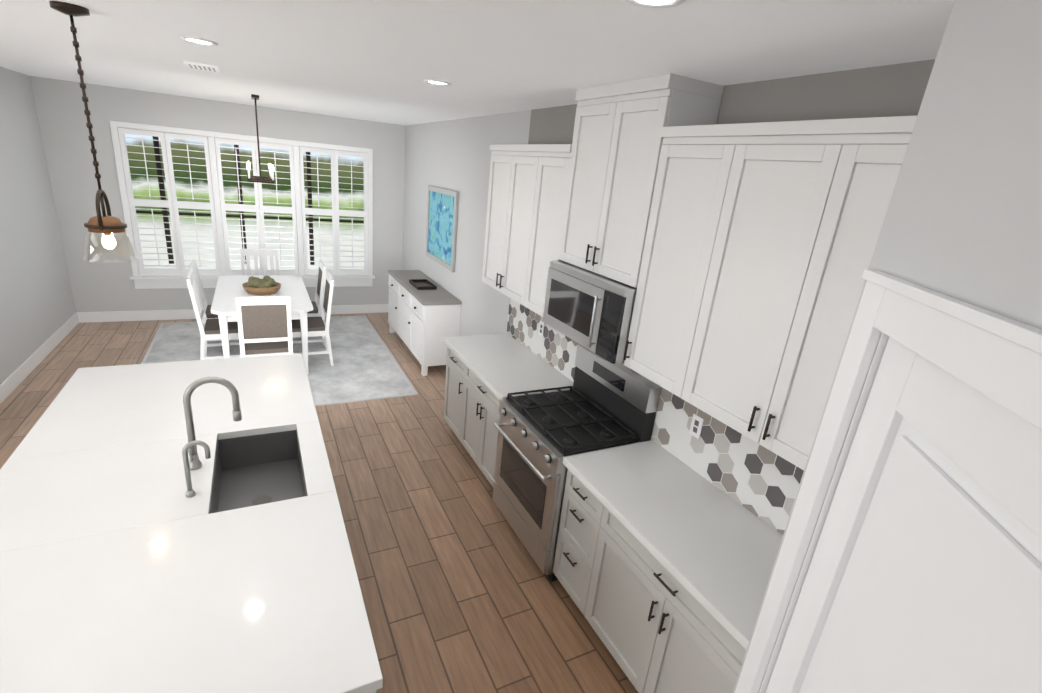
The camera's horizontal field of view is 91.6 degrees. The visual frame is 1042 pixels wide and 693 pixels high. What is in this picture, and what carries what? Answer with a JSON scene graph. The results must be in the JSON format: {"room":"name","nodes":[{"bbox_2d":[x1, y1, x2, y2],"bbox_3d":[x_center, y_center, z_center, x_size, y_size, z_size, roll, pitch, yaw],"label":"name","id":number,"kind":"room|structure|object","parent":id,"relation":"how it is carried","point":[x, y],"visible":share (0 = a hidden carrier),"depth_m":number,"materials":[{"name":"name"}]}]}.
{"room":"kitchen","nodes":[
{"label":"kitchen","id":0,"kind":"room"},
{"bbox_2d":[0,67,75,384],"bbox_3d":[-4.867,-1.079,4.604,0.162,2.850,3.420,-4,21,-27],"label":"wall","id":1,"kind":"structure","parent":0,"point":[37,308],"depth_m":5.25,"materials":[{"name":"paint"}]},
{"bbox_2d":[0,312,78,403],"bbox_3d":[-4.928,0.192,5.077,0.015,0.140,3.360,-4,21,-27],"label":"baseboard","id":2,"kind":"structure","parent":1,"relation":"attached to","point":[19,375],"depth_m":5.21,"materials":[{"name":"white wood"}]},
{"bbox_2d":[30,76,404,311],"bbox_3d":[-3.794,-1.798,7.019,4.320,2.850,0.120,-4,21,-27],"label":"wall","id":3,"kind":"structure","parent":0,"point":[101,284],"depth_m":6.43,"materials":[{"name":"paint"}]},
{"bbox_2d":[78,304,387,322],"bbox_3d":[-3.830,-0.504,7.430,4.180,0.140,0.019,-4,21,-27],"label":"baseboard","id":4,"kind":"structure","parent":3,"relation":"attached to","point":[144,315],"depth_m":6.88,"materials":[{"name":"white wood"}]},
{"bbox_2d":[109,120,374,288],"bbox_3d":[-3.632,-1.830,7.050,3.110,2.040,0.190,-4,21,-27],"label":"window","id":5,"kind":"structure","parent":3,"relation":"in","point":[164,282],"depth_m":6.83,"materials":[{"name":"white wood"}]},
{"bbox_2d":[118,128,220,275],"bbox_3d":[-4.505,-1.812,6.572,0.916,1.789,0.080,-4,21,-27],"label":"window shutters","id":6,"kind":"object","parent":5,"relation":"attached to","point":[172,203],"depth_m":6.54,"materials":[{"name":"white wood"}]},
{"bbox_2d":[215,138,298,274],"bbox_3d":[-3.620,-1.882,7.017,0.913,1.776,0.080,-4,21,-27],"label":"window shutters","id":7,"kind":"object","parent":5,"relation":"attached to","point":[259,202],"depth_m":6.98,"materials":[{"name":"white wood"}]},
{"bbox_2d":[299,146,367,274],"bbox_3d":[-2.736,-1.946,7.464,0.915,1.776,0.080,-4,21,-27],"label":"window shutters","id":8,"kind":"object","parent":5,"relation":"attached to","point":[335,212],"depth_m":7.45,"materials":[{"name":"white wood"}]},
{"bbox_2d":[0,312,637,692],"bbox_3d":[-3.255,1.177,3.070,7.900,0.100,9.500,-4,21,-27],"label":"floor","id":9,"kind":"structure","parent":0,"point":[461,592],"depth_m":3.32,"materials":[{"name":"brown wood"}]},
{"bbox_2d":[0,354,382,692],"bbox_3d":[-1.664,0.989,2.518,1.320,0.914,2.810,-4,21,-27],"label":"kitchen island","id":10,"kind":"object","parent":9,"relation":"on","point":[127,565],"visible":1,"depth_m":1.91,"materials":[{"name":"white stone"}]},
{"bbox_2d":[182,440,210,496],"bbox_3d":[-1.383,0.516,2.162,0.108,0.260,0.036,-4,21,-27],"label":"tap","id":11,"kind":"object","parent":10,"relation":"on","point":[190,491],"visible":1,"depth_m":2.14,"materials":[{"name":"silver metal"}]},
{"bbox_2d":[183,376,241,469],"bbox_3d":[-1.419,0.354,2.332,0.236,0.450,0.094,-4,21,-27],"label":"faucet","id":12,"kind":"object","parent":10,"relation":"on","point":[195,462],"visible":0.94,"depth_m":2.31,"materials":[{"name":"silver metal"}]},
{"bbox_2d":[141,316,417,405],"bbox_3d":[-2.957,0.104,6.113,2.650,0.012,3.010,-4,21,-27],"label":"rug","id":13,"kind":"object","parent":9,"relation":"on","point":[366,367],"visible":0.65,"depth_m":6.03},
{"bbox_2d":[189,259,238,341],"bbox_3d":[-3.559,-0.477,6.011,0.510,1.032,0.460,-4,21,-27],"label":"chair","id":14,"kind":"object","parent":13,"relation":"on","point":[194,267],"visible":0.25,"depth_m":5.90,"materials":[{"name":"white paint"}]},
{"bbox_2d":[186,270,242,359],"bbox_3d":[-3.265,-0.281,5.525,0.510,1.032,0.460,-4,21,-27],"label":"chair","id":15,"kind":"object","parent":13,"relation":"on","point":[209,329],"visible":0.65,"depth_m":5.39,"materials":[{"name":"white paint"}]},
{"bbox_2d":[240,249,279,274],"bbox_3d":[-3.494,-0.756,6.842,0.460,1.032,0.510,-4,21,-27],"label":"chair","id":16,"kind":"object","parent":13,"relation":"on","point":[262,252],"visible":0.42,"depth_m":6.90,"materials":[{"name":"white paint"}]},
{"bbox_2d":[211,275,312,373],"bbox_3d":[-3.038,-0.282,6.006,0.950,0.767,1.700,-4,21,-27],"label":"dining table","id":17,"kind":"object","parent":13,"relation":"on","point":[229,289],"visible":0.71,"depth_m":5.58,"materials":[{"name":"white paint"}]},
{"bbox_2d":[242,275,280,294],"bbox_3d":[-2.970,-0.709,5.813,0.400,0.175,0.394,-4,21,-27],"label":"centerpiece","id":18,"kind":"object","parent":17,"relation":"on","point":[266,285],"visible":1,"depth_m":5.71,"materials":[{"name":"brown wood"}]},
{"bbox_2d":[236,296,292,356],"bbox_3d":[-2.556,-0.058,5.086,0.460,1.032,0.510,-4,21,-27],"label":"chair","id":19,"kind":"object","parent":13,"relation":"on","point":[265,321],"visible":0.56,"depth_m":4.83,"materials":[{"name":"white paint"}]},
{"bbox_2d":[287,271,333,365],"bbox_3d":[-2.455,-0.318,5.871,0.510,1.032,0.460,-4,21,-27],"label":"chair","id":20,"kind":"object","parent":13,"relation":"on","point":[318,326],"visible":0.62,"depth_m":5.81,"materials":[{"name":"white paint"}]},
{"bbox_2d":[307,260,325,345],"bbox_3d":[-2.775,-0.556,6.471,0.510,1.032,0.460,-4,21,-27],"label":"chair","id":21,"kind":"object","parent":13,"relation":"on","point":[316,311],"visible":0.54,"depth_m":6.38,"materials":[{"name":"white paint"}]},
{"bbox_2d":[388,270,461,375],"bbox_3d":[-1.325,-0.369,6.599,0.478,0.900,1.760,-4,21,-27],"label":"sideboard","id":22,"kind":"object","parent":9,"relation":"on","point":[422,323],"visible":0.94,"depth_m":5.96,"materials":[{"name":"white paint"}]},
{"bbox_2d":[409,279,436,289],"bbox_3d":[-1.238,-0.782,6.373,0.240,0.040,0.400,-4,21,-27],"label":"tray","id":23,"kind":"object","parent":22,"relation":"on","point":[422,284],"visible":1,"depth_m":6.37,"materials":[{"name":"brown metal"}]},
{"bbox_2d":[444,350,466,444],"bbox_3d":[-0.319,0.435,4.593,0.596,0.874,0.527,-4,21,-27],"label":"base cabinet","id":24,"kind":"object","parent":9,"relation":"on","point":[456,373],"depth_m":4.47,"materials":[{"name":"white wood"}]},
{"bbox_2d":[463,370,499,486],"bbox_3d":[-0.060,0.627,4.109,0.596,0.874,0.863,-4,21,-27],"label":"base cabinet","id":25,"kind":"object","parent":9,"relation":"on","point":[480,407],"depth_m":3.94,"materials":[{"name":"white wood"}]},
{"bbox_2d":[443,334,572,401],"bbox_3d":[-0.128,0.128,4.129,0.636,0.040,1.287,-4,21,-27],"label":"countertop","id":26,"kind":"structure","parent":25,"relation":"on","point":[503,365],"depth_m":4.02,"materials":[{"name":"white stone"}]},
{"bbox_2d":[492,344,660,581],"bbox_3d":[0.272,0.724,3.328,0.704,1.260,0.782,-4,21,-27],"label":"gas range","id":27,"kind":"object","parent":9,"relation":"on","point":[601,404],"visible":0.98,"depth_m":3.15,"materials":[{"name":"silver metal"}]},
{"bbox_2d":[553,468,608,621],"bbox_3d":[0.576,1.100,2.919,0.596,0.874,0.403,-4,21,-27],"label":"base cabinet","id":28,"kind":"object","parent":9,"relation":"on","point":[583,521],"depth_m":2.76,"materials":[{"name":"white wood"}]},
{"bbox_2d":[589,516,745,692],"bbox_3d":[0.859,1.310,2.390,0.596,0.874,0.980,-4,21,-27],"label":"base cabinet","id":29,"kind":"object","parent":9,"relation":"on","point":[664,641],"depth_m":2.25,"materials":[{"name":"white wood"}]},
{"bbox_2d":[562,440,782,651],"bbox_3d":[0.808,0.824,2.377,0.636,0.040,1.329,-4,21,-27],"label":"countertop","id":30,"kind":"structure","parent":29,"relation":"on","point":[722,554],"depth_m":2.32,"materials":[{"name":"white stone"}]},
{"bbox_2d":[0,0,953,125],"bbox_3d":[-2.974,-1.600,2.117,7.900,0.100,9.500,-4,21,-27],"label":"ceiling","id":31,"kind":"structure","parent":0,"point":[381,61],"depth_m":2.23,"materials":[{"name":"paint"}]},
{"bbox_2d":[49,1,137,262],"bbox_3d":[-1.988,-0.949,2.350,0.216,1.088,0.218,-4,21,-27],"label":"pendant light","id":32,"kind":"object","parent":31,"relation":"hanging from","point":[108,224],"visible":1,"depth_m":2.41,"materials":[{"name":"brown metal"}]},
{"bbox_2d":[180,36,217,45],"bbox_3d":[-1.679,-1.592,2.644,0.170,0.008,0.170,-4,21,-27],"label":"recessed light","id":33,"kind":"object","parent":31,"relation":"in","point":[196,40],"visible":0.94,"depth_m":2.63,"materials":[{"name":"white plastic"}]},
{"bbox_2d":[183,61,219,72],"bbox_3d":[-2.226,-1.953,3.542,0.200,0.013,0.260,-4,21,-27],"label":"ceiling vent","id":34,"kind":"object","parent":31,"relation":"in","point":[199,66],"visible":1,"depth_m":3.48,"materials":[{"name":"white metal"}]},
{"bbox_2d":[246,94,274,183],"bbox_3d":[-2.817,-2.221,5.426,0.268,0.838,0.938,-4,21,-27],"label":"chandelier","id":35,"kind":"object","parent":31,"relation":"hanging from","point":[262,179],"visible":1,"depth_m":5.32,"materials":[{"name":"brown metal"}]},
{"bbox_2d":[424,79,450,85],"bbox_3d":[-0.530,-1.668,3.204,0.170,0.008,0.170,-4,21,-27],"label":"recessed light","id":36,"kind":"object","parent":31,"relation":"in","point":[436,82],"visible":0.98,"depth_m":3.19,"materials":[{"name":"white plastic"}]},
{"bbox_2d":[625,0,685,7],"bbox_3d":[0.364,-0.953,1.383,0.170,0.008,0.170,-4,21,-27],"label":"recessed light","id":37,"kind":"object","parent":31,"relation":"in","point":[657,3],"visible":0.94,"depth_m":1.43,"materials":[{"name":"white plastic"}]},
{"bbox_2d":[402,59,934,439],"bbox_3d":[0.184,-0.454,4.273,0.122,2.850,9.120,-4,21,-27],"label":"wall","id":38,"kind":"structure","parent":0,"point":[454,155],"depth_m":4.93,"materials":[{"name":"paint"}]},
{"bbox_2d":[426,185,458,271],"bbox_3d":[-0.996,-1.487,6.286,0.032,0.910,1.095,-4,21,-27],"label":"painting","id":39,"kind":"object","parent":38,"relation":"attached to","point":[442,219],"visible":1,"depth_m":6.22,"materials":[{"name":"blue paint"}]},
{"bbox_2d":[482,144,571,316],"bbox_3d":[0.113,-0.903,3.811,0.361,1.120,1.227,-4,21,-27],"label":"upper cabinet","id":40,"kind":"object","parent":38,"relation":"attached to","point":[527,189],"visible":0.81,"depth_m":3.67,"materials":[{"name":"white wood"}]},
{"bbox_2d":[558,73,723,287],"bbox_3d":[0.595,-0.908,2.852,0.366,0.993,0.790,-4,21,-27],"label":"upper cabinet","id":41,"kind":"object","parent":38,"relation":"attached to","point":[617,142],"visible":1,"depth_m":2.68,"materials":[{"name":"white wood"}]},
{"bbox_2d":[543,260,636,363],"bbox_3d":[0.494,-0.238,3.064,0.441,0.415,0.786,-4,21,-27],"label":"microwave","id":42,"kind":"object","parent":41,"relation":"attached to","point":[590,310],"visible":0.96,"depth_m":2.87,"materials":[{"name":"silver metal"}]},
{"bbox_2d":[507,298,803,534],"bbox_3d":[0.651,0.195,3.302,0.007,0.515,3.420,-4,21,-27],"label":"tile backsplash","id":43,"kind":"structure","parent":38,"relation":"attached to","point":[758,480],"depth_m":2.65,"materials":[{"name":"tile"}]},
{"bbox_2d":[538,321,543,336],"bbox_3d":[0.168,-0.147,4.194,0.006,0.120,0.072,-4,21,-27],"label":"electrical outlet","id":44,"kind":"object","parent":43,"relation":"attached to","point":[541,328],"visible":1,"depth_m":4.19,"materials":[{"name":"white plastic"}]},
{"bbox_2d":[689,414,703,438],"bbox_3d":[0.947,0.432,2.737,0.006,0.120,0.072,-4,21,-27],"label":"electrical outlet","id":45,"kind":"object","parent":43,"relation":"attached to","point":[696,426],"visible":1,"depth_m":2.73,"materials":[{"name":"white plastic"}]},
{"bbox_2d":[624,123,751,401],"bbox_3d":[0.868,-0.392,2.427,0.327,1.195,0.496,-4,21,-27],"label":"upper cabinet","id":46,"kind":"object","parent":38,"relation":"attached to","point":[698,175],"depth_m":2.33,"materials":[{"name":"white wood"}]},
{"bbox_2d":[688,115,917,469],"bbox_3d":[1.136,-0.192,1.926,0.327,1.195,0.935,-4,21,-27],"label":"upper cabinet","id":47,"kind":"object","parent":38,"relation":"attached to","point":[761,239],"depth_m":1.85,"materials":[{"name":"white wood"}]},
{"bbox_2d":[733,0,1041,692],"bbox_3d":[0.905,0.819,0.775,1.913,2.850,1.414,-4,21,-27],"label":"wall","id":48,"kind":"structure","parent":0,"point":[962,220],"depth_m":0.86,"materials":[{"name":"paint"}]},
{"bbox_2d":[735,269,1041,692],"bbox_3d":[0.611,1.037,1.011,0.128,2.232,1.017,9,19,10],"label":"door frame","id":49,"kind":"structure","parent":48,"relation":"attached to","point":[995,357],"depth_m":1.07,"materials":[{"name":"white wood"}]},
{"bbox_2d":[765,337,1041,692],"bbox_3d":[0.599,1.085,1.027,0.539,2.105,0.634,-4,21,-27],"label":"pantry door","id":50,"kind":"structure","parent":48,"relation":"in","point":[924,574],"depth_m":0.85,"materials":[{"name":"white wood"}]},
{"label":"outside","id":51,"kind":"structure","parent":0,"visible":0},
{"bbox_2d":[125,134,363,268],"bbox_3d":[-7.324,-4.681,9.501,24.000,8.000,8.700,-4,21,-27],"label":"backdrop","id":52,"kind":"structure","parent":51,"point":[325,196],"depth_m":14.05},
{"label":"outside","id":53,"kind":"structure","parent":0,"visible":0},
{"bbox_2d":[136,136,363,264],"bbox_3d":[-4.150,-2.613,9.072,9.000,2.990,3.606,-4,21,-27],"label":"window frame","id":54,"kind":"structure","parent":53,"point":[164,212],"depth_m":10.08,"materials":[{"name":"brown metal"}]}
]}

